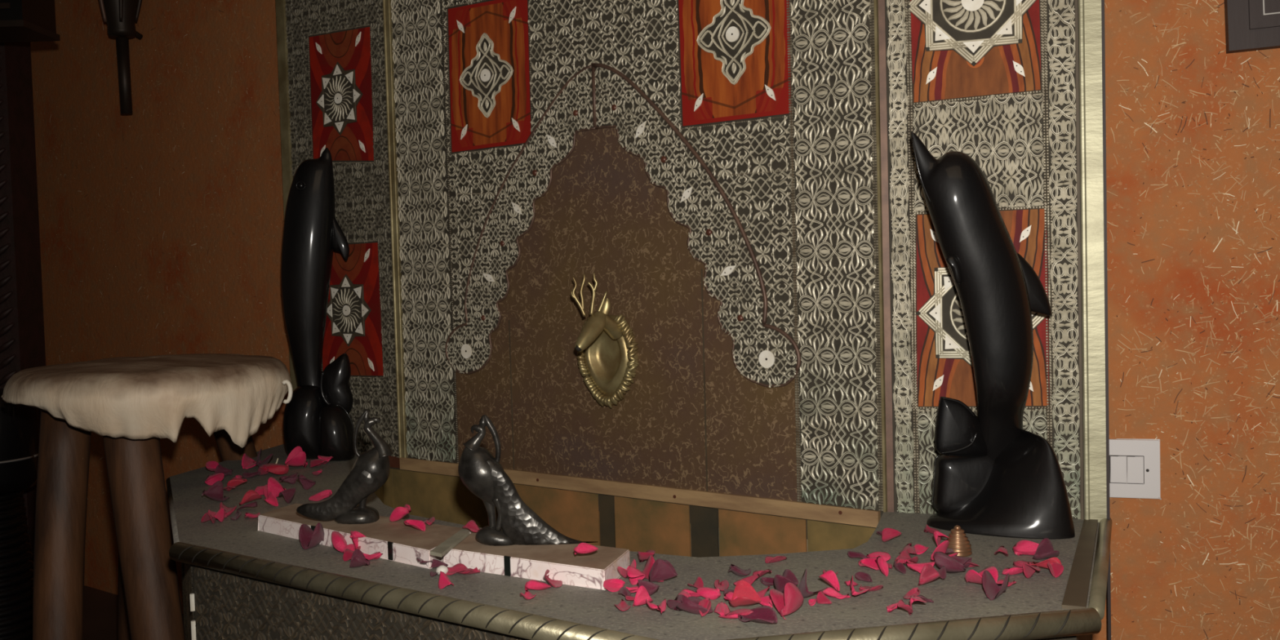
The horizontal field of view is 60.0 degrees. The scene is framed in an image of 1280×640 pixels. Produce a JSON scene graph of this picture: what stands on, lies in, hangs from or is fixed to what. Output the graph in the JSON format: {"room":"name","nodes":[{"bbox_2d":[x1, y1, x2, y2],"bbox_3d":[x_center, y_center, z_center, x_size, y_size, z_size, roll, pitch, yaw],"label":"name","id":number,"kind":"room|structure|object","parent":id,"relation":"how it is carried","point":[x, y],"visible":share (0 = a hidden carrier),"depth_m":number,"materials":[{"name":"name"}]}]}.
{"room":"spa bathroom","nodes":[
{"label":"spa bathroom","id":0,"kind":"room"},
{"bbox_2d":[83,585,183,639],"bbox_3d":[-0.477,0.847,1.584,6.000,0.050,6.100,-2,2,0],"label":"floor","id":1,"kind":"structure","parent":0,"point":[100,607],"depth_m":2.98,"materials":[{"name":"wood"}]},
{"bbox_2d":[0,388,39,639],"bbox_3d":[-1.486,0.487,2.519,0.235,0.649,0.235,-2,2,-13],"label":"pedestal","id":2,"kind":"object","parent":1,"relation":"on","point":[19,423],"visible":0.84,"depth_m":2.48,"materials":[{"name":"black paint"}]},
{"bbox_2d":[0,41,45,577],"bbox_3d":[-1.662,-0.297,2.842,0.166,2.200,0.134,-2,2,0],"label":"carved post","id":3,"kind":"object","parent":1,"relation":"on","point":[22,336],"visible":0.37,"depth_m":2.82,"materials":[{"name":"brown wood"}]},
{"bbox_2d":[1,353,293,639],"bbox_3d":[-0.958,0.444,2.271,0.501,0.761,0.813,-2,2,-17],"label":"stool","id":4,"kind":"object","parent":1,"relation":"on","point":[132,402],"visible":0.99,"depth_m":1.94,"materials":[{"name":"brown wood"}]},
{"bbox_2d":[165,444,1111,639],"bbox_3d":[-0.255,0.554,1.789,1.929,0.506,0.798,0,3,35],"label":"counter","id":5,"kind":"object","parent":1,"relation":"on","point":[241,581],"visible":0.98,"depth_m":1.46,"materials":[{"name":"grey stone"}]},
{"bbox_2d":[200,512,215,523],"bbox_3d":[-0.677,0.310,1.748,0.019,0.019,0.030,-1,2,7],"label":"flower petal","id":6,"kind":"object","parent":5,"relation":"on","point":[206,517],"visible":0.96,"depth_m":1.74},
{"bbox_2d":[205,461,218,471],"bbox_3d":[-0.851,0.294,2.212,0.022,0.024,0.045,-1,2,18],"label":"flower petal","id":7,"kind":"object","parent":5,"relation":"on","point":[211,465],"visible":0.77,"depth_m":2.21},
{"bbox_2d":[201,480,223,502],"bbox_3d":[-0.735,0.297,1.905,0.035,0.037,0.024,-2,2,-20],"label":"flower petal","id":8,"kind":"object","parent":5,"relation":"on","point":[215,491],"visible":1,"depth_m":1.90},
{"bbox_2d":[204,472,224,485],"bbox_3d":[-0.797,0.298,2.071,0.043,0.024,0.021,-1,2,14],"label":"flower petal","id":9,"kind":"object","parent":5,"relation":"on","point":[211,480],"visible":0.96,"depth_m":2.08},
{"bbox_2d":[209,506,224,521],"bbox_3d":[-0.666,0.308,1.751,0.025,0.021,0.023,-4,3,-42],"label":"flower petal","id":10,"kind":"object","parent":5,"relation":"on","point":[220,515],"visible":1,"depth_m":1.75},
{"bbox_2d":[214,464,232,475],"bbox_3d":[-0.815,0.295,2.178,0.026,0.024,0.036,-1,2,11],"label":"flower petal","id":11,"kind":"object","parent":5,"relation":"on","point":[220,468],"visible":0.74,"depth_m":2.18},
{"bbox_2d":[219,502,236,516],"bbox_3d":[-0.671,0.306,1.799,0.024,0.022,0.029,0,3,34],"label":"flower petal","id":12,"kind":"object","parent":5,"relation":"on","point":[229,510],"visible":0.8,"depth_m":1.80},
{"bbox_2d":[226,478,247,490],"bbox_3d":[-0.736,0.299,2.019,0.035,0.023,0.026,-3,3,-34],"label":"flower petal","id":13,"kind":"object","parent":5,"relation":"on","point":[233,482],"visible":0.94,"depth_m":2.01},
{"bbox_2d":[241,453,256,469],"bbox_3d":[-0.794,0.287,2.276,0.031,0.030,0.050,-1,2,4],"label":"flower petal","id":14,"kind":"object","parent":5,"relation":"on","point":[246,462],"visible":0.91,"depth_m":2.27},
{"bbox_2d":[238,489,262,505],"bbox_3d":[-0.662,0.302,1.886,0.024,0.023,0.033,0,3,32],"label":"flower petal","id":15,"kind":"object","parent":5,"relation":"on","point":[250,495],"visible":1,"depth_m":1.89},
{"bbox_2d":[242,470,261,478],"bbox_3d":[-0.755,0.298,2.158,0.032,0.015,0.039,-2,2,-7],"label":"flower petal","id":16,"kind":"object","parent":5,"relation":"on","point":[246,474],"visible":1,"depth_m":2.16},
{"bbox_2d":[256,448,273,466],"bbox_3d":[-0.762,0.282,2.249,0.030,0.041,0.041,-2,2,-5],"label":"flower petal","id":17,"kind":"object","parent":5,"relation":"on","point":[268,459],"visible":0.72,"depth_m":2.25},
{"bbox_2d":[263,491,278,506],"bbox_3d":[-0.625,0.301,1.860,0.027,0.026,0.023,-1,2,22],"label":"flower petal","id":18,"kind":"object","parent":5,"relation":"on","point":[271,500],"visible":1,"depth_m":1.87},
{"bbox_2d":[258,463,288,474],"bbox_3d":[-0.720,0.293,2.175,0.050,0.023,0.047,-3,3,-32],"label":"flower petal","id":19,"kind":"object","parent":5,"relation":"on","point":[277,468],"visible":0.98,"depth_m":2.16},
{"bbox_2d":[263,476,285,498],"bbox_3d":[-0.644,0.293,1.946,0.033,0.036,0.042,0,3,39],"label":"flower petal","id":20,"kind":"object","parent":5,"relation":"on","point":[273,486],"visible":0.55,"depth_m":1.94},
{"bbox_2d":[279,487,296,503],"bbox_3d":[-0.604,0.300,1.892,0.024,0.025,0.032,0,3,34],"label":"flower petal","id":21,"kind":"object","parent":5,"relation":"on","point":[288,494],"visible":1,"depth_m":1.89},
{"bbox_2d":[279,472,297,484],"bbox_3d":[-0.651,0.295,2.055,0.034,0.022,0.020,-3,3,-26],"label":"flower petal","id":22,"kind":"object","parent":5,"relation":"on","point":[291,479],"visible":0.99,"depth_m":2.06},
{"bbox_2d":[284,446,307,467],"bbox_3d":[-0.693,0.279,2.234,0.042,0.045,0.032,-2,2,-8],"label":"flower petal","id":23,"kind":"object","parent":5,"relation":"on","point":[297,457],"visible":0.99,"depth_m":2.23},
{"bbox_2d":[296,474,315,489],"bbox_3d":[-0.602,0.292,2.003,0.031,0.029,0.021,-1,2,13],"label":"flower petal","id":24,"kind":"object","parent":5,"relation":"on","point":[306,483],"visible":1,"depth_m":2.00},
{"bbox_2d":[298,522,324,549],"bbox_3d":[-0.463,0.303,1.567,0.036,0.036,0.031,-3,2,-24],"label":"flower petal","id":25,"kind":"object","parent":5,"relation":"on","point":[308,538],"visible":1,"depth_m":1.56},
{"bbox_2d":[280,147,355,461],"bbox_3d":[-0.687,-0.033,2.351,0.162,0.658,0.113,-1,2,20],"label":"sculpture","id":26,"kind":"object","parent":5,"relation":"on","point":[317,419],"visible":0.97,"depth_m":2.33,"materials":[{"name":"ceramic"}]},
{"bbox_2d":[309,458,327,467],"bbox_3d":[-0.655,0.291,2.251,0.041,0.017,0.033,-1,2,2],"label":"flower petal","id":27,"kind":"object","parent":5,"relation":"on","point":[317,462],"visible":1,"depth_m":2.25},
{"bbox_2d":[308,489,332,501],"bbox_3d":[-0.552,0.303,1.913,0.039,0.015,0.024,-2,2,-12],"label":"flower petal","id":28,"kind":"object","parent":5,"relation":"on","point":[326,493],"visible":1,"depth_m":1.92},
{"bbox_2d":[331,530,347,552],"bbox_3d":[-0.417,0.308,1.532,0.020,0.028,0.038,-3,3,-38],"label":"flower petal","id":29,"kind":"object","parent":5,"relation":"on","point":[339,542],"visible":0.95,"depth_m":1.52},
{"bbox_2d":[342,548,363,561],"bbox_3d":[-0.385,0.316,1.491,0.029,0.013,0.031,-2,2,-15],"label":"flower petal","id":30,"kind":"object","parent":5,"relation":"on","point":[348,553],"visible":0.52,"depth_m":1.49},
{"bbox_2d":[350,530,366,548],"bbox_3d":[-0.383,0.304,1.528,0.034,0.032,0.025,-2,2,-15],"label":"flower petal","id":31,"kind":"object","parent":5,"relation":"on","point":[355,535],"visible":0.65,"depth_m":1.52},
{"bbox_2d":[349,548,370,567],"bbox_3d":[-0.366,0.311,1.442,0.027,0.024,0.019,-2,2,-5],"label":"flower petal","id":32,"kind":"object","parent":5,"relation":"on","point":[357,559],"visible":1,"depth_m":1.45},
{"bbox_2d":[257,503,471,568],"bbox_3d":[-0.401,0.306,1.611,0.431,0.026,0.117,0,3,39],"label":"marble block","id":33,"kind":"object","parent":5,"relation":"on","point":[397,541],"visible":0.69,"depth_m":1.55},
{"bbox_2d":[296,409,393,524],"bbox_3d":[-0.430,0.213,1.620,0.140,0.162,0.052,-1,2,4],"label":"figurine","id":34,"kind":"object","parent":33,"relation":"on","point":[371,470],"visible":1,"depth_m":1.60,"materials":[{"name":"grey metal"}]},
{"bbox_2d":[389,504,411,521],"bbox_3d":[-0.345,0.279,1.604,0.036,0.027,0.019,-1,2,12],"label":"flower petal","id":35,"kind":"object","parent":33,"relation":"on","point":[398,513],"visible":1,"depth_m":1.60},
{"bbox_2d":[404,519,425,531],"bbox_3d":[-0.316,0.287,1.548,0.035,0.014,0.020,-1,2,11],"label":"flower petal","id":36,"kind":"object","parent":33,"relation":"on","point":[417,524],"visible":1,"depth_m":1.55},
{"bbox_2d":[363,551,382,559],"bbox_3d":[-0.362,0.316,1.479,0.031,0.013,0.021,-1,2,21],"label":"flower petal","id":37,"kind":"object","parent":5,"relation":"on","point":[376,555],"visible":0.54,"depth_m":1.48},
{"bbox_2d":[438,571,453,589],"bbox_3d":[-0.234,0.315,1.341,0.019,0.018,0.020,-1,2,5],"label":"flower petal","id":38,"kind":"object","parent":5,"relation":"on","point":[444,580],"visible":1,"depth_m":1.34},
{"bbox_2d":[445,563,467,575],"bbox_3d":[-0.234,0.316,1.406,0.030,0.010,0.023,-1,2,21],"label":"flower petal","id":39,"kind":"object","parent":5,"relation":"on","point":[460,567],"visible":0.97,"depth_m":1.41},
{"bbox_2d":[458,567,479,574],"bbox_3d":[-0.214,0.315,1.395,0.034,0.012,0.019,0,3,27],"label":"flower petal","id":40,"kind":"object","parent":5,"relation":"on","point":[469,571],"visible":1,"depth_m":1.39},
{"bbox_2d":[443,532,630,590],"bbox_3d":[-0.135,0.306,1.426,0.279,0.026,0.102,0,3,31],"label":"marble block","id":41,"kind":"object","parent":5,"relation":"on","point":[591,570],"visible":0.66,"depth_m":1.39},
{"bbox_2d":[430,528,469,557],"bbox_3d":[-0.248,0.292,1.463,0.019,0.004,0.146,-1,2,8],"label":"stone offcut","id":42,"kind":"object","parent":41,"relation":"on","point":[445,547],"visible":0.94,"depth_m":1.44,"materials":[{"name":"stone"}]},
{"bbox_2d":[462,520,479,532],"bbox_3d":[-0.231,0.284,1.515,0.025,0.018,0.023,-3,3,-32],"label":"flower petal","id":43,"kind":"object","parent":41,"relation":"on","point":[471,525],"visible":0.86,"depth_m":1.52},
{"bbox_2d":[457,414,595,546],"bbox_3d":[-0.148,0.207,1.459,0.182,0.170,0.044,-2,2,0],"label":"figurine","id":44,"kind":"object","parent":41,"relation":"on","point":[482,473],"visible":0.98,"depth_m":1.44,"materials":[{"name":"grey metal"}]},
{"bbox_2d":[573,542,598,554],"bbox_3d":[-0.065,0.277,1.343,0.031,0.012,0.016,-2,2,-17],"label":"flower petal","id":45,"kind":"object","parent":41,"relation":"on","point":[582,548],"visible":1,"depth_m":1.34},
{"bbox_2d":[524,579,551,590],"bbox_3d":[-0.121,0.315,1.319,0.032,0.014,0.020,-2,2,-7],"label":"flower petal","id":46,"kind":"object","parent":5,"relation":"on","point":[532,584],"visible":1,"depth_m":1.31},
{"bbox_2d":[543,569,562,587],"bbox_3d":[-0.105,0.312,1.341,0.023,0.018,0.035,-2,2,-4],"label":"flower petal","id":47,"kind":"object","parent":5,"relation":"on","point":[553,583],"visible":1,"depth_m":1.34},
{"bbox_2d":[603,578,625,591],"bbox_3d":[-0.030,0.314,1.312,0.028,0.012,0.016,-2,2,-21],"label":"flower petal","id":48,"kind":"object","parent":5,"relation":"on","point":[611,584],"visible":0.98,"depth_m":1.31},
{"bbox_2d":[613,599,631,611],"bbox_3d":[-0.021,0.318,1.234,0.020,0.008,0.030,-3,3,-31],"label":"flower petal","id":49,"kind":"object","parent":5,"relation":"on","point":[622,606],"visible":1,"depth_m":1.24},
{"bbox_2d":[617,559,636,577],"bbox_3d":[-0.014,0.304,1.345,0.027,0.027,0.025,0,3,35],"label":"flower petal","id":50,"kind":"object","parent":5,"relation":"on","point":[622,571],"visible":0.8,"depth_m":1.34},
{"bbox_2d":[626,565,645,585],"bbox_3d":[-0.008,0.307,1.326,0.024,0.022,0.021,0,3,37],"label":"flower petal","id":51,"kind":"object","parent":5,"relation":"on","point":[634,574],"visible":0.98,"depth_m":1.33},
{"bbox_2d":[632,585,653,606],"bbox_3d":[0.005,0.309,1.238,0.025,0.024,0.021,-3,2,-25],"label":"flower petal","id":52,"kind":"object","parent":5,"relation":"on","point":[642,593],"visible":0.94,"depth_m":1.24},
{"bbox_2d":[637,550,655,562],"bbox_3d":[0.008,0.305,1.425,0.024,0.018,0.026,-1,2,3],"label":"flower petal","id":53,"kind":"object","parent":5,"relation":"on","point":[642,556],"visible":0.85,"depth_m":1.42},
{"bbox_2d":[637,579,659,595],"bbox_3d":[0.009,0.309,1.285,0.025,0.020,0.018,-2,2,-11],"label":"flower petal","id":54,"kind":"object","parent":5,"relation":"on","point":[651,587],"visible":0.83,"depth_m":1.28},
{"bbox_2d":[641,555,663,582],"bbox_3d":[0.019,0.301,1.347,0.032,0.032,0.032,-2,2,-19],"label":"flower petal","id":55,"kind":"object","parent":5,"relation":"on","point":[649,563],"visible":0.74,"depth_m":1.34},
{"bbox_2d":[645,598,666,613],"bbox_3d":[0.018,0.314,1.211,0.023,0.016,0.036,-1,2,2],"label":"flower petal","id":56,"kind":"object","parent":5,"relation":"on","point":[662,606],"visible":1,"depth_m":1.21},
{"bbox_2d":[648,559,677,582],"bbox_3d":[0.029,0.302,1.336,0.026,0.031,0.032,-3,3,-39],"label":"flower petal","id":57,"kind":"object","parent":5,"relation":"on","point":[661,570],"visible":0.98,"depth_m":1.33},
{"bbox_2d":[666,595,684,609],"bbox_3d":[0.041,0.314,1.218,0.014,0.016,0.023,-3,3,-40],"label":"flower petal","id":58,"kind":"object","parent":5,"relation":"on","point":[672,604],"visible":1,"depth_m":1.22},
{"bbox_2d":[673,594,713,614],"bbox_3d":[0.059,0.310,1.215,0.048,0.021,0.026,0,3,42],"label":"flower petal","id":59,"kind":"object","parent":5,"relation":"on","point":[691,604],"visible":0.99,"depth_m":1.21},
{"bbox_2d":[687,576,703,588],"bbox_3d":[0.067,0.311,1.308,0.021,0.013,0.018,-1,2,21],"label":"flower petal","id":60,"kind":"object","parent":5,"relation":"on","point":[699,583],"visible":0.78,"depth_m":1.31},
{"bbox_2d":[698,597,711,616],"bbox_3d":[0.073,0.313,1.207,0.014,0.016,0.021,-1,2,18],"label":"flower petal","id":61,"kind":"object","parent":5,"relation":"on","point":[706,602],"visible":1,"depth_m":1.21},
{"bbox_2d":[696,586,720,599],"bbox_3d":[0.079,0.312,1.269,0.031,0.012,0.016,-1,2,18],"label":"flower petal","id":62,"kind":"object","parent":5,"relation":"on","point":[713,593],"visible":0.98,"depth_m":1.26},
{"bbox_2d":[714,579,728,591],"bbox_3d":[0.095,0.311,1.297,0.016,0.011,0.030,-2,2,-6],"label":"flower petal","id":63,"kind":"object","parent":5,"relation":"on","point":[724,584],"visible":0.87,"depth_m":1.30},
{"bbox_2d":[714,601,730,616],"bbox_3d":[0.088,0.316,1.210,0.019,0.009,0.028,0,3,30],"label":"flower petal","id":64,"kind":"object","parent":5,"relation":"on","point":[722,608],"visible":1,"depth_m":1.21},
{"bbox_2d":[724,608,753,616],"bbox_3d":[0.108,0.315,1.189,0.031,0.012,0.021,1,3,44],"label":"flower petal","id":65,"kind":"object","parent":5,"relation":"on","point":[740,611],"visible":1,"depth_m":1.18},
{"bbox_2d":[728,564,751,576],"bbox_3d":[0.120,0.308,1.361,0.037,0.011,0.028,0,3,31],"label":"flower petal","id":66,"kind":"object","parent":5,"relation":"on","point":[737,571],"visible":1,"depth_m":1.36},
{"bbox_2d":[728,580,761,607],"bbox_3d":[0.113,0.304,1.220,0.036,0.030,0.025,-1,2,20],"label":"flower petal","id":67,"kind":"object","parent":5,"relation":"on","point":[746,595],"visible":1,"depth_m":1.23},
{"bbox_2d":[733,573,759,585],"bbox_3d":[0.126,0.308,1.310,0.032,0.014,0.019,-1,2,3],"label":"flower petal","id":68,"kind":"object","parent":5,"relation":"on","point":[751,579],"visible":0.71,"depth_m":1.31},
{"bbox_2d":[737,605,777,623],"bbox_3d":[0.123,0.313,1.168,0.044,0.017,0.030,-1,2,11],"label":"flower petal","id":69,"kind":"object","parent":5,"relation":"on","point":[764,614],"visible":1,"depth_m":1.17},
{"bbox_2d":[759,595,773,608],"bbox_3d":[0.138,0.312,1.232,0.019,0.012,0.026,-1,2,4],"label":"flower petal","id":70,"kind":"object","parent":5,"relation":"on","point":[766,600],"visible":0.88,"depth_m":1.24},
{"bbox_2d":[760,577,774,585],"bbox_3d":[0.155,0.310,1.313,0.013,0.009,0.031,-3,3,-33],"label":"flower petal","id":71,"kind":"object","parent":5,"relation":"on","point":[765,580],"visible":0.57,"depth_m":1.32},
{"bbox_2d":[764,555,786,563],"bbox_3d":[0.172,0.305,1.420,0.021,0.010,0.030,0,3,32],"label":"flower petal","id":72,"kind":"object","parent":5,"relation":"on","point":[768,559],"visible":1,"depth_m":1.42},
{"bbox_2d":[773,568,799,592],"bbox_3d":[0.166,0.302,1.265,0.023,0.028,0.030,-3,3,-26],"label":"flower petal","id":73,"kind":"object","parent":5,"relation":"on","point":[780,581],"visible":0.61,"depth_m":1.26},
{"bbox_2d":[769,582,804,619],"bbox_3d":[0.162,0.300,1.199,0.036,0.037,0.032,-2,2,-18],"label":"flower petal","id":74,"kind":"object","parent":5,"relation":"on","point":[786,603],"visible":1,"depth_m":1.19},
{"bbox_2d":[797,568,827,598],"bbox_3d":[0.196,0.298,1.249,0.033,0.035,0.037,-2,2,-17],"label":"flower petal","id":75,"kind":"object","parent":5,"relation":"on","point":[802,587],"visible":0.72,"depth_m":1.24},
{"bbox_2d":[816,591,831,604],"bbox_3d":[0.205,0.310,1.237,0.015,0.012,0.019,-2,2,-1],"label":"flower petal","id":76,"kind":"object","parent":5,"relation":"on","point":[821,598],"visible":1,"depth_m":1.24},
{"bbox_2d":[818,570,839,591],"bbox_3d":[0.219,0.302,1.286,0.022,0.022,0.022,-2,2,-3],"label":"flower petal","id":77,"kind":"object","parent":5,"relation":"on","point":[829,577],"visible":1,"depth_m":1.28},
{"bbox_2d":[822,587,851,599],"bbox_3d":[0.222,0.310,1.255,0.030,0.010,0.018,-2,2,-13],"label":"flower petal","id":78,"kind":"object","parent":5,"relation":"on","point":[831,592],"visible":1,"depth_m":1.26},
{"bbox_2d":[847,551,867,558],"bbox_3d":[0.280,0.302,1.420,0.014,0.009,0.030,-3,3,-40],"label":"flower petal","id":79,"kind":"object","parent":5,"relation":"on","point":[851,553],"visible":0.97,"depth_m":1.42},
{"bbox_2d":[850,575,869,595],"bbox_3d":[0.249,0.302,1.252,0.020,0.024,0.038,-1,2,8],"label":"flower petal","id":80,"kind":"object","parent":5,"relation":"on","point":[854,593],"visible":1,"depth_m":1.25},
{"bbox_2d":[854,571,872,582],"bbox_3d":[0.267,0.307,1.321,0.012,0.009,0.026,-3,3,-33],"label":"flower petal","id":81,"kind":"object","parent":5,"relation":"on","point":[860,575],"visible":1,"depth_m":1.32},
{"bbox_2d":[858,556,879,569],"bbox_3d":[0.284,0.302,1.378,0.035,0.013,0.025,0,3,32],"label":"flower petal","id":82,"kind":"object","parent":5,"relation":"on","point":[870,562],"visible":0.91,"depth_m":1.38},
{"bbox_2d":[859,585,883,591],"bbox_3d":[0.266,0.307,1.276,0.037,0.011,0.017,-4,3,-41],"label":"flower petal","id":83,"kind":"object","parent":5,"relation":"on","point":[877,587],"visible":0.96,"depth_m":1.27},
{"bbox_2d":[866,551,890,561],"bbox_3d":[0.304,0.301,1.410,0.031,0.011,0.017,0,3,39],"label":"flower petal","id":84,"kind":"object","parent":5,"relation":"on","point":[886,556],"visible":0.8,"depth_m":1.41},
{"bbox_2d":[875,555,888,576],"bbox_3d":[0.296,0.299,1.346,0.012,0.021,0.020,-2,2,-13],"label":"flower petal","id":85,"kind":"object","parent":5,"relation":"on","point":[882,564],"visible":1,"depth_m":1.34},
{"bbox_2d":[881,528,901,542],"bbox_3d":[0.341,0.292,1.501,0.027,0.019,0.017,-1,2,14],"label":"flower petal","id":86,"kind":"object","parent":5,"relation":"on","point":[887,534],"visible":1,"depth_m":1.51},
{"bbox_2d":[893,561,906,573],"bbox_3d":[0.318,0.302,1.356,0.011,0.012,0.022,-2,2,-9],"label":"flower petal","id":87,"kind":"object","parent":5,"relation":"on","point":[900,566],"visible":1,"depth_m":1.36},
{"bbox_2d":[897,599,912,615],"bbox_3d":[0.282,0.307,1.180,0.015,0.017,0.016,-1,2,16],"label":"flower petal","id":88,"kind":"object","parent":5,"relation":"on","point":[901,604],"visible":1,"depth_m":1.18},
{"bbox_2d":[894,550,918,563],"bbox_3d":[0.333,0.298,1.383,0.033,0.017,0.020,-3,3,-30],"label":"flower petal","id":89,"kind":"object","parent":5,"relation":"on","point":[904,555],"visible":0.83,"depth_m":1.38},
{"bbox_2d":[899,543,916,555],"bbox_3d":[0.344,0.298,1.429,0.024,0.013,0.032,-2,2,-7],"label":"flower petal","id":90,"kind":"object","parent":5,"relation":"on","point":[908,547],"visible":0.93,"depth_m":1.42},
{"bbox_2d":[902,586,919,599],"bbox_3d":[0.307,0.308,1.249,0.017,0.009,0.030,0,3,33],"label":"flower petal","id":91,"kind":"object","parent":5,"relation":"on","point":[915,591],"visible":0.82,"depth_m":1.25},
{"bbox_2d":[909,595,926,612],"bbox_3d":[0.298,0.304,1.187,0.018,0.021,0.032,-1,2,14],"label":"flower petal","id":92,"kind":"object","parent":5,"relation":"on","point":[912,599],"visible":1,"depth_m":1.18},
{"bbox_2d":[904,560,934,573],"bbox_3d":[0.341,0.301,1.350,0.036,0.015,0.027,-2,2,-2],"label":"flower petal","id":93,"kind":"object","parent":5,"relation":"on","point":[912,565],"visible":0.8,"depth_m":1.35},
{"bbox_2d":[913,544,928,554],"bbox_3d":[0.364,0.299,1.447,0.030,0.009,0.020,-2,2,-16],"label":"flower petal","id":94,"kind":"object","parent":5,"relation":"on","point":[919,548],"visible":0.88,"depth_m":1.45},
{"bbox_2d":[917,564,940,586],"bbox_3d":[0.339,0.296,1.285,0.029,0.028,0.024,-2,2,-13],"label":"flower petal","id":95,"kind":"object","parent":5,"relation":"on","point":[928,574],"visible":1,"depth_m":1.29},
{"bbox_2d":[933,531,948,546],"bbox_3d":[0.397,0.288,1.442,0.026,0.029,0.031,0,3,39],"label":"flower petal","id":96,"kind":"object","parent":5,"relation":"on","point":[937,535],"visible":0.88,"depth_m":1.44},
{"bbox_2d":[930,540,958,561],"bbox_3d":[0.379,0.290,1.371,0.028,0.032,0.034,0,3,40],"label":"flower petal","id":97,"kind":"object","parent":5,"relation":"on","point":[942,547],"visible":0.37,"depth_m":1.38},
{"bbox_2d":[933,551,965,573],"bbox_3d":[0.373,0.294,1.341,0.037,0.027,0.019,-1,2,2],"label":"flower petal","id":98,"kind":"object","parent":5,"relation":"on","point":[952,565],"visible":0.98,"depth_m":1.33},
{"bbox_2d":[946,524,972,556],"bbox_3d":[0.411,0.284,1.435,0.036,0.037,0.036,-2,2,0],"label":"bell","id":99,"kind":"object","parent":5,"relation":"on","point":[957,540],"visible":0.88,"depth_m":1.42,"materials":[{"name":"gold metal"}]},
{"bbox_2d":[946,553,972,568],"bbox_3d":[0.394,0.298,1.363,0.022,0.016,0.027,-2,2,-12],"label":"flower petal","id":100,"kind":"object","parent":5,"relation":"on","point":[962,560],"visible":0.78,"depth_m":1.36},
{"bbox_2d":[964,566,998,583],"bbox_3d":[0.393,0.297,1.280,0.039,0.024,0.034,0,3,28],"label":"flower petal","id":101,"kind":"object","parent":5,"relation":"on","point":[971,575],"visible":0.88,"depth_m":1.28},
{"bbox_2d":[911,131,1075,538],"bbox_3d":[0.489,0.016,1.564,0.209,0.558,0.135,-1,2,9],"label":"sculpture","id":102,"kind":"object","parent":5,"relation":"on","point":[993,476],"visible":1,"depth_m":1.52,"materials":[{"name":"ceramic"}]},
{"bbox_2d":[982,569,1009,599],"bbox_3d":[0.400,0.296,1.240,0.032,0.029,0.026,-2,2,-16],"label":"flower petal","id":103,"kind":"object","parent":5,"relation":"on","point":[993,590],"visible":1,"depth_m":1.24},
{"bbox_2d":[1001,562,1031,574],"bbox_3d":[0.453,0.299,1.330,0.038,0.013,0.021,-1,2,9],"label":"flower petal","id":104,"kind":"object","parent":5,"relation":"on","point":[1013,571],"visible":0.77,"depth_m":1.32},
{"bbox_2d":[1012,540,1039,555],"bbox_3d":[0.500,0.291,1.419,0.044,0.020,0.023,-1,2,21],"label":"flower petal","id":105,"kind":"object","parent":5,"relation":"on","point":[1022,547],"visible":0.9,"depth_m":1.41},
{"bbox_2d":[1022,562,1040,577],"bbox_3d":[0.467,0.295,1.309,0.030,0.020,0.016,-3,3,-38],"label":"flower petal","id":106,"kind":"object","parent":5,"relation":"on","point":[1028,570],"visible":1,"depth_m":1.31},
{"bbox_2d":[1032,537,1059,559],"bbox_3d":[0.512,0.288,1.390,0.036,0.027,0.023,-2,2,-15],"label":"flower petal","id":107,"kind":"object","parent":5,"relation":"on","point":[1045,549],"visible":0.99,"depth_m":1.40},
{"bbox_2d":[1029,556,1062,573],"bbox_3d":[0.489,0.294,1.339,0.039,0.022,0.028,-1,2,11],"label":"flower petal","id":108,"kind":"object","parent":5,"relation":"on","point":[1043,563],"visible":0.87,"depth_m":1.33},
{"bbox_2d":[1047,561,1063,577],"bbox_3d":[0.493,0.297,1.321,0.018,0.016,0.021,-2,2,-2],"label":"flower petal","id":109,"kind":"object","parent":5,"relation":"on","point":[1056,570],"visible":1,"depth_m":1.32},
{"bbox_2d":[275,0,1111,639],"bbox_3d":[-0.086,-0.020,2.056,1.785,1.624,0.119,0,3,34],"label":"backboard","id":110,"kind":"object","parent":1,"relation":"on","point":[740,181],"visible":0.87,"depth_m":1.87,"materials":[{"name":"multicoloured tile"}]},
{"bbox_2d":[570,272,639,408],"bbox_3d":[-0.092,0.039,1.958,0.145,0.243,0.131,-3,3,-41],"label":"wall ornament","id":111,"kind":"object","parent":110,"relation":"attached to","point":[606,347],"visible":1,"depth_m":1.97,"materials":[{"name":"gold metal"}]},
{"bbox_2d":[30,0,290,613],"bbox_3d":[-1.019,-0.464,2.816,3.627,2.500,0.122,0,3,37],"label":"wall","id":112,"kind":"structure","parent":0,"point":[162,224],"depth_m":2.94,"materials":[{"name":"orange paint"}]},
{"bbox_2d":[0,0,60,42],"bbox_3d":[-1.435,-0.812,2.489,0.170,0.340,0.152,-2,2,0],"label":"capital","id":113,"kind":"object","parent":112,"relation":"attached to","point":[20,20],"visible":1,"depth_m":2.48,"materials":[{"name":"black paint"}]},
{"bbox_2d":[98,0,142,115],"bbox_3d":[-1.350,-0.744,2.913,0.150,0.400,0.124,-2,2,0],"label":"sconce","id":114,"kind":"object","parent":112,"relation":"attached to","point":[121,16],"visible":1,"depth_m":2.90,"materials":[{"name":"metal"}]},
{"bbox_2d":[1092,0,1279,639],"bbox_3d":[1.094,-0.470,1.529,1.537,2.500,0.122,-1,2,18],"label":"wall","id":115,"kind":"structure","parent":0,"point":[1193,126],"depth_m":1.59,"materials":[{"name":"orange paint"}]},
{"bbox_2d":[1109,438,1161,499],"bbox_3d":[0.712,0.218,1.619,0.090,0.088,0.011,-1,2,19],"label":"light switch","id":116,"kind":"object","parent":115,"relation":"attached to","point":[1134,464],"visible":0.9,"depth_m":1.61,"materials":[{"name":"white plastic"}]},
{"bbox_2d":[1224,0,1279,53],"bbox_3d":[1.010,-0.552,1.475,0.429,0.352,0.026,-1,2,18],"label":"picture frame","id":117,"kind":"object","parent":115,"relation":"attached to","point":[1251,25],"visible":1,"depth_m":1.53,"materials":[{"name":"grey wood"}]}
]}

